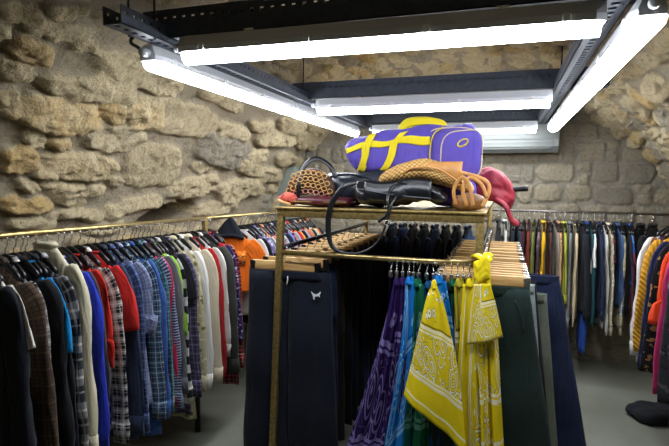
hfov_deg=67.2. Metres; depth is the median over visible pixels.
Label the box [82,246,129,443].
shirt
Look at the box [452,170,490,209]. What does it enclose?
handbag
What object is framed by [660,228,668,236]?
clothes hanger
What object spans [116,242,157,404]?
shirt
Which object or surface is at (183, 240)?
clothes hanger
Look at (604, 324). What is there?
shirt
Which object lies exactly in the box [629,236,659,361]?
shirt
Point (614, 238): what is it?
blouse
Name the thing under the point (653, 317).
shirt
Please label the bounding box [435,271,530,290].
hanger
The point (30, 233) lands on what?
rail
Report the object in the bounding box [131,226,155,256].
clothes hanger
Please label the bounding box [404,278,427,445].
bandana
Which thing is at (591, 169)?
wall
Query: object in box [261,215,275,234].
clothes hanger
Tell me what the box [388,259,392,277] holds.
hook
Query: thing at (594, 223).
clothes hanger
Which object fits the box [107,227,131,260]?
clothes hanger
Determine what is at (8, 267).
clothes hanger
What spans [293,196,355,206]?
clutch bag
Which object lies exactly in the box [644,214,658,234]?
clothes hanger
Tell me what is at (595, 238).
shirt
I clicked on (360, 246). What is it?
hanger
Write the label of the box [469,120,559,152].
air conditioner
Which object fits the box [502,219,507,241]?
shirt
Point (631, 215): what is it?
clothes hanger
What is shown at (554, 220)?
clothes hanger
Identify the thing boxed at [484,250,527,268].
hanger
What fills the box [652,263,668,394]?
dress
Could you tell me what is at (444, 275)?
hook
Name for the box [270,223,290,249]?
shirt
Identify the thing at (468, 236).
coat
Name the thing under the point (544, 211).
clothes hanger
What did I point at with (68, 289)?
shirt
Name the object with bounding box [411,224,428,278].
coat
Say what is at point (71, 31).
ceiling
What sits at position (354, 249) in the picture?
hanger
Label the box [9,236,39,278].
clothes hanger
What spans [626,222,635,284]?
shirt
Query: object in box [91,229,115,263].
clothes hanger
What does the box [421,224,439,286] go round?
coat
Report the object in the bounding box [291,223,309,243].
jacket
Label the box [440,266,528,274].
hanger
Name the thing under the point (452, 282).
bandana
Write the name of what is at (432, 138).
duffel bag
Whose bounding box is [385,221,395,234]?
clothes hanger
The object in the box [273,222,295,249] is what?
jacket
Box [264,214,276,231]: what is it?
clothes hanger
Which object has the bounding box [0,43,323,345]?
wall
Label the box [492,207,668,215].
rail
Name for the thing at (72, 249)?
clothes hanger
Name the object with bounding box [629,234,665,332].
blouse
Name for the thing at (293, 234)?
blouse
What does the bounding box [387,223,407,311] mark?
jacket
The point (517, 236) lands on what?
sweatshirt
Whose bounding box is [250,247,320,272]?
hanger
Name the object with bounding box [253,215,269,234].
clothes hanger
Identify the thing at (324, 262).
hanger
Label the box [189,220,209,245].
clothes hanger
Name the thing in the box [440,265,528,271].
hanger
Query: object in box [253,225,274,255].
blouse
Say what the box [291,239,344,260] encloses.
hanger
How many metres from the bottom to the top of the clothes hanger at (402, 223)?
0.176 m
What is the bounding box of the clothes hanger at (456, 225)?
[451,223,461,236]
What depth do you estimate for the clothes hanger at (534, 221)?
4.45 m
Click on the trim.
(290, 170)
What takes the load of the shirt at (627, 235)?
hanging from the clothes hanger at (626, 226)
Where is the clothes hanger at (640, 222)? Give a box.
[634,214,645,231]
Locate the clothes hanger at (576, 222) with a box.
[575,212,577,232]
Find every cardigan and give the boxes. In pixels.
[176,233,222,382]
[260,224,275,239]
[525,222,531,269]
[545,220,552,274]
[561,220,566,303]
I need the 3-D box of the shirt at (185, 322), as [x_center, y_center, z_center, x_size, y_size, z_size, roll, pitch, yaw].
[-1.068,0.395,2.899,0.557,0.575,0.066,2,5,21]
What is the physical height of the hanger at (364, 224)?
0.156 m
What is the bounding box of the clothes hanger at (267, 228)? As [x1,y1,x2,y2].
[258,214,272,233]
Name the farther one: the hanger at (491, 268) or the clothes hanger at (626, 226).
the clothes hanger at (626, 226)
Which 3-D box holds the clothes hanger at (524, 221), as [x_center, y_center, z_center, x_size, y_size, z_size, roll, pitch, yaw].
[1.720,-0.027,4.561,0.024,0.176,0.320,3,5,23]
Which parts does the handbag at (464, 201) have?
handle, handle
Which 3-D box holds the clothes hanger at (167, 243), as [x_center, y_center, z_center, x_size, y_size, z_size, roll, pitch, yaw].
[-1.043,0.084,2.958,0.250,0.176,0.024,2,5,22]
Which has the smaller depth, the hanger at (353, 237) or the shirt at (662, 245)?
the shirt at (662, 245)
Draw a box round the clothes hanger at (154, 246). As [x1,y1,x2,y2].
[140,224,162,254]
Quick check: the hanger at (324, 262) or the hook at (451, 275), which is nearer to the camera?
the hook at (451, 275)
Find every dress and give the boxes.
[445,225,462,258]
[564,221,572,328]
[576,221,588,353]
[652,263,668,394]
[657,282,668,428]
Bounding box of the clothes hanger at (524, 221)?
[522,211,525,230]
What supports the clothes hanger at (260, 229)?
hanging from the rail at (30, 233)
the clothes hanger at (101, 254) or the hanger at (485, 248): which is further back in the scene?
the hanger at (485, 248)
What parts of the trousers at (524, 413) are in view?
trouser leg, trouser leg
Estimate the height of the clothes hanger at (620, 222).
0.176 m
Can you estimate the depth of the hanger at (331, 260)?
2.84 m
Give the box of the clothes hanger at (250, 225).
[246,215,262,236]
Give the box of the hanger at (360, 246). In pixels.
[309,232,362,254]
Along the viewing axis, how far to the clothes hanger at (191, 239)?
3.16 m
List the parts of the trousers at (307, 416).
trouser leg, trouser leg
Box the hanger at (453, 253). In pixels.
[451,241,523,257]
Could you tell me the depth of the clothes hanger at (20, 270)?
2.03 m
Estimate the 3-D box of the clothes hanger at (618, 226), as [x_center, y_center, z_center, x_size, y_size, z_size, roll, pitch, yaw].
[2.427,-0.001,4.325,0.024,0.176,0.320,2,5,13]
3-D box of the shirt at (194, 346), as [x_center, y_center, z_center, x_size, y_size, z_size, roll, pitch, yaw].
[-1.040,0.607,3.029,0.585,1.060,0.065,2,5,20]
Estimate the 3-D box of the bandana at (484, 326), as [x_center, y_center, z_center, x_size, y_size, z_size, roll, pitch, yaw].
[0.660,0.622,2.253,0.161,0.983,0.191,-2,5,-31]
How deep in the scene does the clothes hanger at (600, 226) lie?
4.27 m
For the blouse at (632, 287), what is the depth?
4.11 m
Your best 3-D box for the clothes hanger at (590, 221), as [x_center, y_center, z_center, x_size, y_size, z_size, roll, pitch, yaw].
[2.234,-0.008,4.389,0.024,0.176,0.320,2,5,17]
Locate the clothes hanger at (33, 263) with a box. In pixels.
[17,235,43,276]
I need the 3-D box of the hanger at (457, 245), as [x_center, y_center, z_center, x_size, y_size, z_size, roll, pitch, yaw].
[1.028,0.152,3.358,0.418,0.156,0.029,2,5,20]
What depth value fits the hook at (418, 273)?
2.35 m
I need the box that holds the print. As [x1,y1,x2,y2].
[236,251,245,264]
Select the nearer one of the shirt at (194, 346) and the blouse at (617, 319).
the shirt at (194, 346)
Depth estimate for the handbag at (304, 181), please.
2.58 m
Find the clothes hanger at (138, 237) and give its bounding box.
[137,226,156,254]
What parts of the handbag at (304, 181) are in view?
ring trim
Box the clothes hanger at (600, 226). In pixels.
[598,214,602,233]
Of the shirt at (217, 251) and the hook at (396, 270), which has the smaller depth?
the hook at (396, 270)
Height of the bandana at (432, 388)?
0.769 m
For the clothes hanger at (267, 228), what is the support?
hanging from the rail at (30, 233)
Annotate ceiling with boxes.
[0,0,668,137]
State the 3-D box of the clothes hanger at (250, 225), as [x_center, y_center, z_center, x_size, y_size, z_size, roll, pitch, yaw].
[-0.688,0.020,4.016,0.250,0.176,0.024,2,5,21]
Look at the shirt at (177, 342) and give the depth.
2.74 m
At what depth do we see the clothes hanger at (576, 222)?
4.34 m
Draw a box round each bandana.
[347,277,399,445]
[384,276,417,445]
[385,277,405,420]
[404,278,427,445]
[404,279,465,445]
[424,280,439,445]
[431,275,457,445]
[449,278,455,322]
[454,278,463,445]
[458,278,489,445]
[466,252,503,445]
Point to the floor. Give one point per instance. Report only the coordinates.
(605, 388)
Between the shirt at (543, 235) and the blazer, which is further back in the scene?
the shirt at (543, 235)
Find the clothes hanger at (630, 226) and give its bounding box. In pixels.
[627,214,633,234]
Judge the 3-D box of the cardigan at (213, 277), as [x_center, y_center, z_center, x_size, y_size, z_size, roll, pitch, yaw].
[-0.966,0.533,3.224,0.570,0.937,0.081,2,5,18]
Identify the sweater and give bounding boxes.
[632,238,668,351]
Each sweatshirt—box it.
[63,256,109,445]
[70,254,110,399]
[147,244,177,405]
[193,237,226,380]
[286,221,305,243]
[514,222,522,244]
[529,222,536,273]
[595,221,604,321]
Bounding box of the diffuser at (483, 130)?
[373,128,535,133]
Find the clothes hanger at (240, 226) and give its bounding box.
[238,217,255,237]
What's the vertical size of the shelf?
0.012 m
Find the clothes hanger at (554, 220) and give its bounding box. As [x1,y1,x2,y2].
[552,212,558,232]
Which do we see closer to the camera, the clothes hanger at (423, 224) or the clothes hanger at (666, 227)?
the clothes hanger at (666, 227)
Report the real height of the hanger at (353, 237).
0.156 m
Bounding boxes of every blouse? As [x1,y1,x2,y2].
[169,235,206,419]
[211,234,242,341]
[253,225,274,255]
[286,231,299,246]
[521,222,526,258]
[534,222,540,273]
[557,220,561,284]
[589,225,595,329]
[604,222,614,335]
[610,222,615,276]
[612,234,625,335]
[628,226,634,316]
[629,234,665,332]
[639,243,668,372]
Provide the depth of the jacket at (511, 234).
4.50 m
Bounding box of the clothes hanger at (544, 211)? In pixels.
[543,211,544,231]
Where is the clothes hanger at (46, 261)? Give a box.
[28,234,57,273]
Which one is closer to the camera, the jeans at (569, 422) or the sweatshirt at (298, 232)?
the jeans at (569, 422)
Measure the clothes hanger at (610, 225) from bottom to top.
0.176 m
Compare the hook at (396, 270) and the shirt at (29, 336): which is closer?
the shirt at (29, 336)
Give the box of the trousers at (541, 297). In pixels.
[537,293,557,445]
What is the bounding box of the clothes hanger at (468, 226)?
[462,224,472,238]
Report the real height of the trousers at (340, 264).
1.087 m
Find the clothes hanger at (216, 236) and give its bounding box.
[208,220,222,242]
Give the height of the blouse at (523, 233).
0.737 m
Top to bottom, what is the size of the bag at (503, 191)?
0.323 m
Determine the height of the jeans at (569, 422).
1.086 m
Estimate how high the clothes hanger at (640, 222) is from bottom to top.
0.176 m
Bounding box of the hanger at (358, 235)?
[335,226,381,243]
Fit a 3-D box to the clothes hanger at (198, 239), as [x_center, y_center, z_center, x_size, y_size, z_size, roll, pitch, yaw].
[-0.947,0.067,3.244,0.250,0.176,0.024,2,5,17]
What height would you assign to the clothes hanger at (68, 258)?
0.176 m
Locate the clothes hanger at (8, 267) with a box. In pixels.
[0,257,21,281]
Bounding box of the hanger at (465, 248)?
[454,236,522,252]
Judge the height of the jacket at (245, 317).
0.788 m
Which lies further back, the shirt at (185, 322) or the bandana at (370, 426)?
the shirt at (185, 322)
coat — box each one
[0,285,36,445]
[298,219,315,241]
[378,223,397,343]
[399,223,418,278]
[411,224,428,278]
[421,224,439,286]
[433,224,450,272]
[461,225,474,239]
[570,224,579,326]
[577,221,590,321]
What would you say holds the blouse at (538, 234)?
hanging from the clothes hanger
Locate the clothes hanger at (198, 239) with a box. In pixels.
[185,221,204,246]
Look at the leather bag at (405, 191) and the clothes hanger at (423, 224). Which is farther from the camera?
the clothes hanger at (423, 224)
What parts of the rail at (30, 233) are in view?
rail, post, rail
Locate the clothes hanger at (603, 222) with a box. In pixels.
[602,213,607,233]
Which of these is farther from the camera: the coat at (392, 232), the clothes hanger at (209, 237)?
the coat at (392, 232)
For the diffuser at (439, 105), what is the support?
attached to the lighting frame
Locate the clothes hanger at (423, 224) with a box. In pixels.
[418,223,428,235]
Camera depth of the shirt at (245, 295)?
3.91 m
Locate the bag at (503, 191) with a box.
[471,167,527,226]
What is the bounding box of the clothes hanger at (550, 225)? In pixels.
[546,213,551,231]
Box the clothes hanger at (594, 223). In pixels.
[593,214,595,233]
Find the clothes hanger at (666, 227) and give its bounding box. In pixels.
[656,225,668,236]
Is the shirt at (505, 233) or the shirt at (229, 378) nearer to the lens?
the shirt at (229, 378)
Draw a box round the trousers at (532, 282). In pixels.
[530,281,549,431]
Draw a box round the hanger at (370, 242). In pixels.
[323,229,373,245]
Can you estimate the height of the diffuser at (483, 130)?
0.036 m
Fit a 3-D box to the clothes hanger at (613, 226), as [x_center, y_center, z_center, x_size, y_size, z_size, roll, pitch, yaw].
[2.399,-0.002,4.335,0.024,0.176,0.320,3,5,23]
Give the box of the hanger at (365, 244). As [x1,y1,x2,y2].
[317,230,367,253]
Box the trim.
[273,165,298,220]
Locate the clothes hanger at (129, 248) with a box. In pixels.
[114,227,138,258]
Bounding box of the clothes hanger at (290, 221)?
[285,219,299,229]
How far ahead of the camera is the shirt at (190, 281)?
2.88 m
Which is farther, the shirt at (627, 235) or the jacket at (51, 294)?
the shirt at (627, 235)
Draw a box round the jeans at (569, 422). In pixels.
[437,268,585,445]
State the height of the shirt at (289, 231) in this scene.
0.745 m
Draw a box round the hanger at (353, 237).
[332,227,377,244]
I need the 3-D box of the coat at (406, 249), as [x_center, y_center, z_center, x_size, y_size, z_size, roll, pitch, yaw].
[0.628,0.579,4.089,0.079,1.150,0.532,4,5,33]
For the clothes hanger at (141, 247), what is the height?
0.176 m
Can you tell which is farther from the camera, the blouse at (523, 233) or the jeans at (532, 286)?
the blouse at (523, 233)
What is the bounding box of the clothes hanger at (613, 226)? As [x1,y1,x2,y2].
[611,213,615,233]
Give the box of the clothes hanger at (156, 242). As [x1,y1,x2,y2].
[144,224,165,253]
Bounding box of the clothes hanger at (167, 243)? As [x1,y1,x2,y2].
[153,223,174,252]
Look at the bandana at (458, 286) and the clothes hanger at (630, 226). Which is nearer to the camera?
the bandana at (458, 286)
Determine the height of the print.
0.110 m
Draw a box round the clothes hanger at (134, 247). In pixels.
[120,226,143,258]
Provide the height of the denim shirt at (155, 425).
1.039 m
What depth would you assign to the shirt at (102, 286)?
2.29 m
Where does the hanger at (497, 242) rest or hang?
hanging from the display rack
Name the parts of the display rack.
post, post, post, post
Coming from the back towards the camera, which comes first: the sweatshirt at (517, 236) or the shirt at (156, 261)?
the sweatshirt at (517, 236)
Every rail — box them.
[0,211,276,432]
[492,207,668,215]
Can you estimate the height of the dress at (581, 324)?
1.123 m
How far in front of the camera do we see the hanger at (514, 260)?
2.80 m
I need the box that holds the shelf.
[275,200,492,214]
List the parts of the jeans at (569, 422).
trouser leg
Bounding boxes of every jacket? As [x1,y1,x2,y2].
[11,254,75,445]
[32,240,98,445]
[201,231,239,373]
[242,229,272,322]
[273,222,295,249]
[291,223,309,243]
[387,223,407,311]
[495,218,500,240]
[509,221,514,241]
[613,223,624,315]
[624,223,645,313]
[631,223,657,305]
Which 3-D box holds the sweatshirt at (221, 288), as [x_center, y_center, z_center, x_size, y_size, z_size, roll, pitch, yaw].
[-0.952,0.543,3.280,0.565,0.917,0.078,2,5,17]
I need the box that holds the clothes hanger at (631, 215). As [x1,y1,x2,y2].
[630,215,634,234]
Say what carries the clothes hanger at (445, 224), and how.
hanging from the display rack
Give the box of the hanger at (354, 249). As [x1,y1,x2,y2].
[301,235,357,251]
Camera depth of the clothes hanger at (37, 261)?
2.11 m
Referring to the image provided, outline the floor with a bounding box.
[109,345,668,445]
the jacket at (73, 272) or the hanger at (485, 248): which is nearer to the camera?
the jacket at (73, 272)
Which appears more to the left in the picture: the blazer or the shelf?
the blazer
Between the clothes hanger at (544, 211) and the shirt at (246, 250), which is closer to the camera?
the shirt at (246, 250)
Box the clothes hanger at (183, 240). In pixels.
[169,222,191,249]
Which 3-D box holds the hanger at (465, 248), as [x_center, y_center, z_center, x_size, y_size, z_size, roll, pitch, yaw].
[0.983,0.162,3.224,0.418,0.156,0.029,2,5,12]
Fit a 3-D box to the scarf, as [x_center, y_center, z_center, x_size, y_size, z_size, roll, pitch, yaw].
[-0.233,-0.127,2.638,0.125,0.072,0.140,2,5,18]
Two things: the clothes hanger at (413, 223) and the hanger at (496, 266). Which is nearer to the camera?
the hanger at (496, 266)
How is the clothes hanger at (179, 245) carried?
hanging from the rail at (30, 233)
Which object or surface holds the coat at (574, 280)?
hanging from the clothes hanger at (576, 222)
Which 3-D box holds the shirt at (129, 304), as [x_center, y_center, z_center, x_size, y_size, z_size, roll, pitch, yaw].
[-1.213,0.359,2.483,0.576,0.452,0.071,2,5,15]
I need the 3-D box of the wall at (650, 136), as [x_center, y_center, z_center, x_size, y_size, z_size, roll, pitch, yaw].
[1.759,0.466,1.465,0.630,2.172,6.622,2,5,18]
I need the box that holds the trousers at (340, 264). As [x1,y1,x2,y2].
[337,260,344,440]
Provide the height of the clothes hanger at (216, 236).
0.176 m
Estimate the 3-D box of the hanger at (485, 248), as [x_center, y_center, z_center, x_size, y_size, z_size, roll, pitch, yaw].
[0.780,0.209,2.620,0.418,0.156,0.029,2,5,22]
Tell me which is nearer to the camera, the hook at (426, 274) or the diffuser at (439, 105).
the hook at (426, 274)
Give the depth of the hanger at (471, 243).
3.47 m
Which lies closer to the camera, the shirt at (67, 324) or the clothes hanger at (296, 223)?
the shirt at (67, 324)
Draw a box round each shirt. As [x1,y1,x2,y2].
[1,282,35,349]
[10,255,50,356]
[15,252,78,445]
[29,260,72,352]
[39,252,88,445]
[75,254,114,368]
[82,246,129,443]
[91,251,139,331]
[101,244,144,438]
[108,243,150,432]
[113,240,170,435]
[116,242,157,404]
[122,241,166,419]
[125,239,174,413]
[140,239,184,408]
[148,238,188,393]
[155,237,192,403]
[155,243,187,335]
[161,241,197,300]
[165,236,201,414]
[177,234,213,389]
[198,232,230,356]
[214,230,243,384]
[223,237,265,291]
[240,229,268,314]
[257,228,275,252]
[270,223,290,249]
[285,222,301,246]
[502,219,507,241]
[539,220,545,274]
[552,223,560,275]
[590,225,596,273]
[594,225,609,335]
[622,222,633,280]
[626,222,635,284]
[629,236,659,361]
[637,241,668,369]
[647,252,668,324]
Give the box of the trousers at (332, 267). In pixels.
[329,264,337,414]
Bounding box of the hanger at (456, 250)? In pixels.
[452,239,523,255]
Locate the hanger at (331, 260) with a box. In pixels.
[274,241,336,263]
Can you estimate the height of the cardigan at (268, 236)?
0.808 m
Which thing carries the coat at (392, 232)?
hanging from the clothes hanger at (392, 223)
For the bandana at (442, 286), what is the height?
0.912 m
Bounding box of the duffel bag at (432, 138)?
[345,117,482,176]
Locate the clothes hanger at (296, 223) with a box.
[289,217,301,229]
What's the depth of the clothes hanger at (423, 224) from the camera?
3.96 m
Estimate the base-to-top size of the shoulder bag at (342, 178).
0.204 m
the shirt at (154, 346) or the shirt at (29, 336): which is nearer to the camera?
the shirt at (29, 336)
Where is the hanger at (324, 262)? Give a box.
[263,244,328,271]
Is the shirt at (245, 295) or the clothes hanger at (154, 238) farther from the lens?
the shirt at (245, 295)
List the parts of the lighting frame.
hanging rod, tube light, rail, hanging rod, tube light, tube light, tube light, tube light, hanging rod, tube light, rail, tube light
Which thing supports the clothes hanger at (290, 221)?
hanging from the rail at (30, 233)
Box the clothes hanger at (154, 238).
[148,224,168,253]
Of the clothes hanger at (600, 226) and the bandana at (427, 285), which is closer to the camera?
the bandana at (427, 285)
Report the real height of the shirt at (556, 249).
0.803 m
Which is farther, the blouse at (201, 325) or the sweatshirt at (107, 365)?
the blouse at (201, 325)
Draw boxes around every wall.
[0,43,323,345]
[299,105,668,364]
[612,106,668,189]
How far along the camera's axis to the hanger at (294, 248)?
3.13 m
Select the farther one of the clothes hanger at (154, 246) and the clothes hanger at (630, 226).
the clothes hanger at (630, 226)
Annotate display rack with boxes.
[269,200,492,445]
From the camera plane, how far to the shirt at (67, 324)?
2.04 m
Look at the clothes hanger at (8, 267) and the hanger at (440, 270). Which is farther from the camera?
the hanger at (440, 270)
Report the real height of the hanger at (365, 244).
0.156 m
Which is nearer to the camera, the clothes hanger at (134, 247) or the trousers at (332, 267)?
the clothes hanger at (134, 247)
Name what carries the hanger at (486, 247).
hanging from the display rack
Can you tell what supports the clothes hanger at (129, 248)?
hanging from the rail at (30, 233)
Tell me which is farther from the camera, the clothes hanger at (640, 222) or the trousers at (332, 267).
the clothes hanger at (640, 222)
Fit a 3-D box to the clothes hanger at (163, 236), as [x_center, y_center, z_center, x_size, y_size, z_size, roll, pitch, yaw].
[-1.034,0.082,2.986,0.250,0.176,0.024,2,5,20]
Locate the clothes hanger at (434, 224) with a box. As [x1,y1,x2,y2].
[428,223,439,235]
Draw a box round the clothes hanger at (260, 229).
[251,215,266,235]
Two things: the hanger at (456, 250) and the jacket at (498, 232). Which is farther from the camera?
the jacket at (498, 232)
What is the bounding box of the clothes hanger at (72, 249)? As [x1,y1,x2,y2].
[66,231,90,268]
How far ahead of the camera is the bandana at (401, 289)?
2.38 m
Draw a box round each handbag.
[286,156,337,197]
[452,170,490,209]
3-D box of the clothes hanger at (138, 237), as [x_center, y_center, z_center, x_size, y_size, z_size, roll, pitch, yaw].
[-1.094,0.093,2.807,0.240,0.176,0.024,3,5,23]
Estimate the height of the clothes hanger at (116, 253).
0.176 m
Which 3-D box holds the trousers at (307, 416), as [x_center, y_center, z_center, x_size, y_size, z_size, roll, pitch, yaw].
[-0.238,0.770,2.647,0.540,1.056,0.106,2,5,15]
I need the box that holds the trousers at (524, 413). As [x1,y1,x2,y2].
[425,282,550,445]
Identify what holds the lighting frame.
hanging from the ceiling
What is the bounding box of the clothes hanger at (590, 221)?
[589,213,594,233]
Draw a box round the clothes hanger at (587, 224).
[586,213,588,233]
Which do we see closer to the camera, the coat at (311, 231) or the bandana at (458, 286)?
the bandana at (458, 286)
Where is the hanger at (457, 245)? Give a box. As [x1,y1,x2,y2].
[456,234,521,248]
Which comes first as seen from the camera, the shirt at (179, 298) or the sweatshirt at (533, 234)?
the shirt at (179, 298)
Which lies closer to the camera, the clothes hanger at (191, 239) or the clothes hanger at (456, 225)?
the clothes hanger at (191, 239)
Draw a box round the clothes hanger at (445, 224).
[440,222,448,237]
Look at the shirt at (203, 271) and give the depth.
3.04 m
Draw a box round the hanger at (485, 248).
[485,248,526,266]
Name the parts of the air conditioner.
panel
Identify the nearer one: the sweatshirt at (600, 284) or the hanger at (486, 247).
the hanger at (486, 247)
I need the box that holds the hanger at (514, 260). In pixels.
[447,244,524,262]
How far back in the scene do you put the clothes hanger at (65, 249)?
2.30 m
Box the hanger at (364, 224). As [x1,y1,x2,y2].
[341,224,385,237]
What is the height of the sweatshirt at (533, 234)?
0.730 m
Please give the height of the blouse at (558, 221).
0.738 m
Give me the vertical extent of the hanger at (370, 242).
0.156 m
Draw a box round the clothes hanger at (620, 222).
[619,213,624,234]
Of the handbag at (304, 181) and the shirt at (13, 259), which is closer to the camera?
the shirt at (13, 259)
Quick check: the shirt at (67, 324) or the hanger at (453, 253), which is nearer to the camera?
the shirt at (67, 324)
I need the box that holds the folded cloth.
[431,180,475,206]
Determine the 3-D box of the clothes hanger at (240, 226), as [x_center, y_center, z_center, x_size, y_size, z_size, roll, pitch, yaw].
[-0.728,0.028,3.896,0.250,0.176,0.024,2,5,16]
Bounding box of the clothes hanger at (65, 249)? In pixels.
[58,232,82,269]
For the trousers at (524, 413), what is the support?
hanging from the hanger at (496, 280)
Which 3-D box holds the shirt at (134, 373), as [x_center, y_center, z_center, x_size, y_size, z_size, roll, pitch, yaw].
[-1.199,0.587,2.551,0.588,0.963,0.067,2,5,22]
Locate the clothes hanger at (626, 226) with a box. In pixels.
[623,213,630,234]
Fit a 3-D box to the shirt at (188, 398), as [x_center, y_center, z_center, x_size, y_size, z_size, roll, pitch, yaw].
[-1.062,0.551,2.938,0.578,0.937,0.068,2,5,22]
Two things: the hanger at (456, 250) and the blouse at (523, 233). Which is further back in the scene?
the blouse at (523, 233)
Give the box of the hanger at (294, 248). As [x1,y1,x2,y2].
[293,236,351,251]
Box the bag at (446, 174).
[379,158,473,192]
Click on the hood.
(229, 228)
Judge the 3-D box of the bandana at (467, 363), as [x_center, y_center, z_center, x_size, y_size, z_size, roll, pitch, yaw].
[0.627,0.687,2.244,0.155,0.891,0.040,2,5,16]
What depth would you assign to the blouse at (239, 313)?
3.40 m
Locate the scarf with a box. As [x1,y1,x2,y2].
[278,192,296,205]
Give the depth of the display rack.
2.50 m
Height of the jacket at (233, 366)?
0.938 m
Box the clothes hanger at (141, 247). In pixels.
[126,226,149,257]
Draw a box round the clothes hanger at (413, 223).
[407,221,418,235]
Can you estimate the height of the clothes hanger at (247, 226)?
0.176 m
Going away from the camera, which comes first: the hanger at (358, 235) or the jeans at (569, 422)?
the jeans at (569, 422)
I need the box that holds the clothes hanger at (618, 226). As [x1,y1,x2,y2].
[614,215,622,234]
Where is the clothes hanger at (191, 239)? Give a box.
[177,221,199,247]
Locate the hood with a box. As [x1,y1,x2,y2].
[218,217,243,239]
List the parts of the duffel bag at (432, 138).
carry handle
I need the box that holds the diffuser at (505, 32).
[181,21,601,64]
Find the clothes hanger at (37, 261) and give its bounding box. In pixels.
[22,235,48,276]
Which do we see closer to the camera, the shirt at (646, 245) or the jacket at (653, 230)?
the shirt at (646, 245)
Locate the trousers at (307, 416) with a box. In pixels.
[243,268,337,445]
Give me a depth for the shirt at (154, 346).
2.62 m
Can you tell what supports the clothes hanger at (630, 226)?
hanging from the rail at (548, 210)
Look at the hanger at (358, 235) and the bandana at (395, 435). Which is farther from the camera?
the hanger at (358, 235)
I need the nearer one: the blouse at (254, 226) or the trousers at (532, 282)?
the trousers at (532, 282)
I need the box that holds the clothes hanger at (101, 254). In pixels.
[82,229,109,264]
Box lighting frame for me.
[103,0,668,136]
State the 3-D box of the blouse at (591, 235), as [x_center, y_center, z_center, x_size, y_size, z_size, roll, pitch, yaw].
[2.232,0.443,4.428,0.063,0.866,0.532,2,5,15]
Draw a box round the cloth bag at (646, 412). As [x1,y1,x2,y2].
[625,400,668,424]
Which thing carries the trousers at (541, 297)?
hanging from the hanger at (491, 268)
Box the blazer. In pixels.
[0,257,58,445]
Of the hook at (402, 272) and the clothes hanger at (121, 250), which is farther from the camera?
the clothes hanger at (121, 250)
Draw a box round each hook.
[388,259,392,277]
[395,260,398,277]
[401,262,404,277]
[407,260,410,276]
[416,261,420,278]
[424,262,428,279]
[431,262,435,279]
[442,263,446,280]
[449,263,453,279]
[461,264,465,282]
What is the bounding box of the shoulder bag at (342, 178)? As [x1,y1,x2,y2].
[328,169,384,205]
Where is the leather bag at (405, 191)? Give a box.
[325,178,447,254]
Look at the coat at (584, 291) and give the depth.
4.27 m
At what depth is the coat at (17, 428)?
1.88 m
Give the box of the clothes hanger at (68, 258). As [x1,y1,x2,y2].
[52,232,78,266]
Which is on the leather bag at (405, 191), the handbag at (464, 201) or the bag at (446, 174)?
the bag at (446, 174)
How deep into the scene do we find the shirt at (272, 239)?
4.03 m
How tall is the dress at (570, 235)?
0.903 m
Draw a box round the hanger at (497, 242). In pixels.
[460,230,520,244]
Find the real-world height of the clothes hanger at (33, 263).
0.176 m
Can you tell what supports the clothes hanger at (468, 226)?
hanging from the display rack
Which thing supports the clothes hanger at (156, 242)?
hanging from the rail at (30, 233)
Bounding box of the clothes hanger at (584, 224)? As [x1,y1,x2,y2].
[581,212,587,233]
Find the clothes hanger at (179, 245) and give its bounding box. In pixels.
[163,223,183,250]
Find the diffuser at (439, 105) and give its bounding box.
[317,100,549,114]
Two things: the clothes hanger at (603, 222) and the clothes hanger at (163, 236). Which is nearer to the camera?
the clothes hanger at (163, 236)
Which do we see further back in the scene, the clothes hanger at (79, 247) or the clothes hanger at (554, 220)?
the clothes hanger at (554, 220)
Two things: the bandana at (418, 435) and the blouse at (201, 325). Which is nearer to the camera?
the bandana at (418, 435)
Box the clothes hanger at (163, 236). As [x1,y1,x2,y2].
[159,224,178,251]
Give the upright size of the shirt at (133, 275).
0.938 m
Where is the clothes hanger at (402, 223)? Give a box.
[396,222,407,234]
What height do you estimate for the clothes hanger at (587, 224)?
0.176 m
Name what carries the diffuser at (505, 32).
attached to the lighting frame
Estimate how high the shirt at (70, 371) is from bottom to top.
0.908 m
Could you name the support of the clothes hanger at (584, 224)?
hanging from the rail at (548, 210)
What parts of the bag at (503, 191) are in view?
rolled handle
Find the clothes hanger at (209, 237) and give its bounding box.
[196,220,218,245]
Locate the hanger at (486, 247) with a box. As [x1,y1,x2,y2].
[446,247,526,264]
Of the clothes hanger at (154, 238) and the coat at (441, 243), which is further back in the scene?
the coat at (441, 243)
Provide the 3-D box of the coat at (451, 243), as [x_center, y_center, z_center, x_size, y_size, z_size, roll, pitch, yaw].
[0.951,0.591,3.981,0.079,1.150,0.550,3,5,30]
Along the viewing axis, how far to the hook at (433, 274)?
2.33 m
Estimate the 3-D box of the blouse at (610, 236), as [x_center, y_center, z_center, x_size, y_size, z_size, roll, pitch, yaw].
[2.356,0.455,4.383,0.066,0.926,0.550,2,5,14]
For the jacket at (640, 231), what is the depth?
4.14 m
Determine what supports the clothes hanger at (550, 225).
hanging from the rail at (548, 210)
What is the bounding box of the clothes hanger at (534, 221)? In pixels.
[532,212,535,230]
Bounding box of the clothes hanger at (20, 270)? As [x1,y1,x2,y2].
[0,237,26,278]
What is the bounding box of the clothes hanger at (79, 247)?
[73,230,100,266]
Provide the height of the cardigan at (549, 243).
0.832 m
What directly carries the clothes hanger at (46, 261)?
hanging from the rail at (30, 233)
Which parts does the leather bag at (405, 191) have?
handle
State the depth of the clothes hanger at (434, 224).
3.94 m
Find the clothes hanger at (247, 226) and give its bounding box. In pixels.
[243,217,258,236]
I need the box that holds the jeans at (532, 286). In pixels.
[530,284,538,353]
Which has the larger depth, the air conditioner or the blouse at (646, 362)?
the air conditioner
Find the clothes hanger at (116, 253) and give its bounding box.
[99,228,123,261]
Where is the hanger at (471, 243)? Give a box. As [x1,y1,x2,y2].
[458,232,520,246]
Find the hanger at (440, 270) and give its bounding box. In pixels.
[437,268,529,276]
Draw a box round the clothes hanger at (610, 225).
[607,219,613,234]
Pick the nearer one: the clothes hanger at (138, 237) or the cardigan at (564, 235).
the clothes hanger at (138, 237)

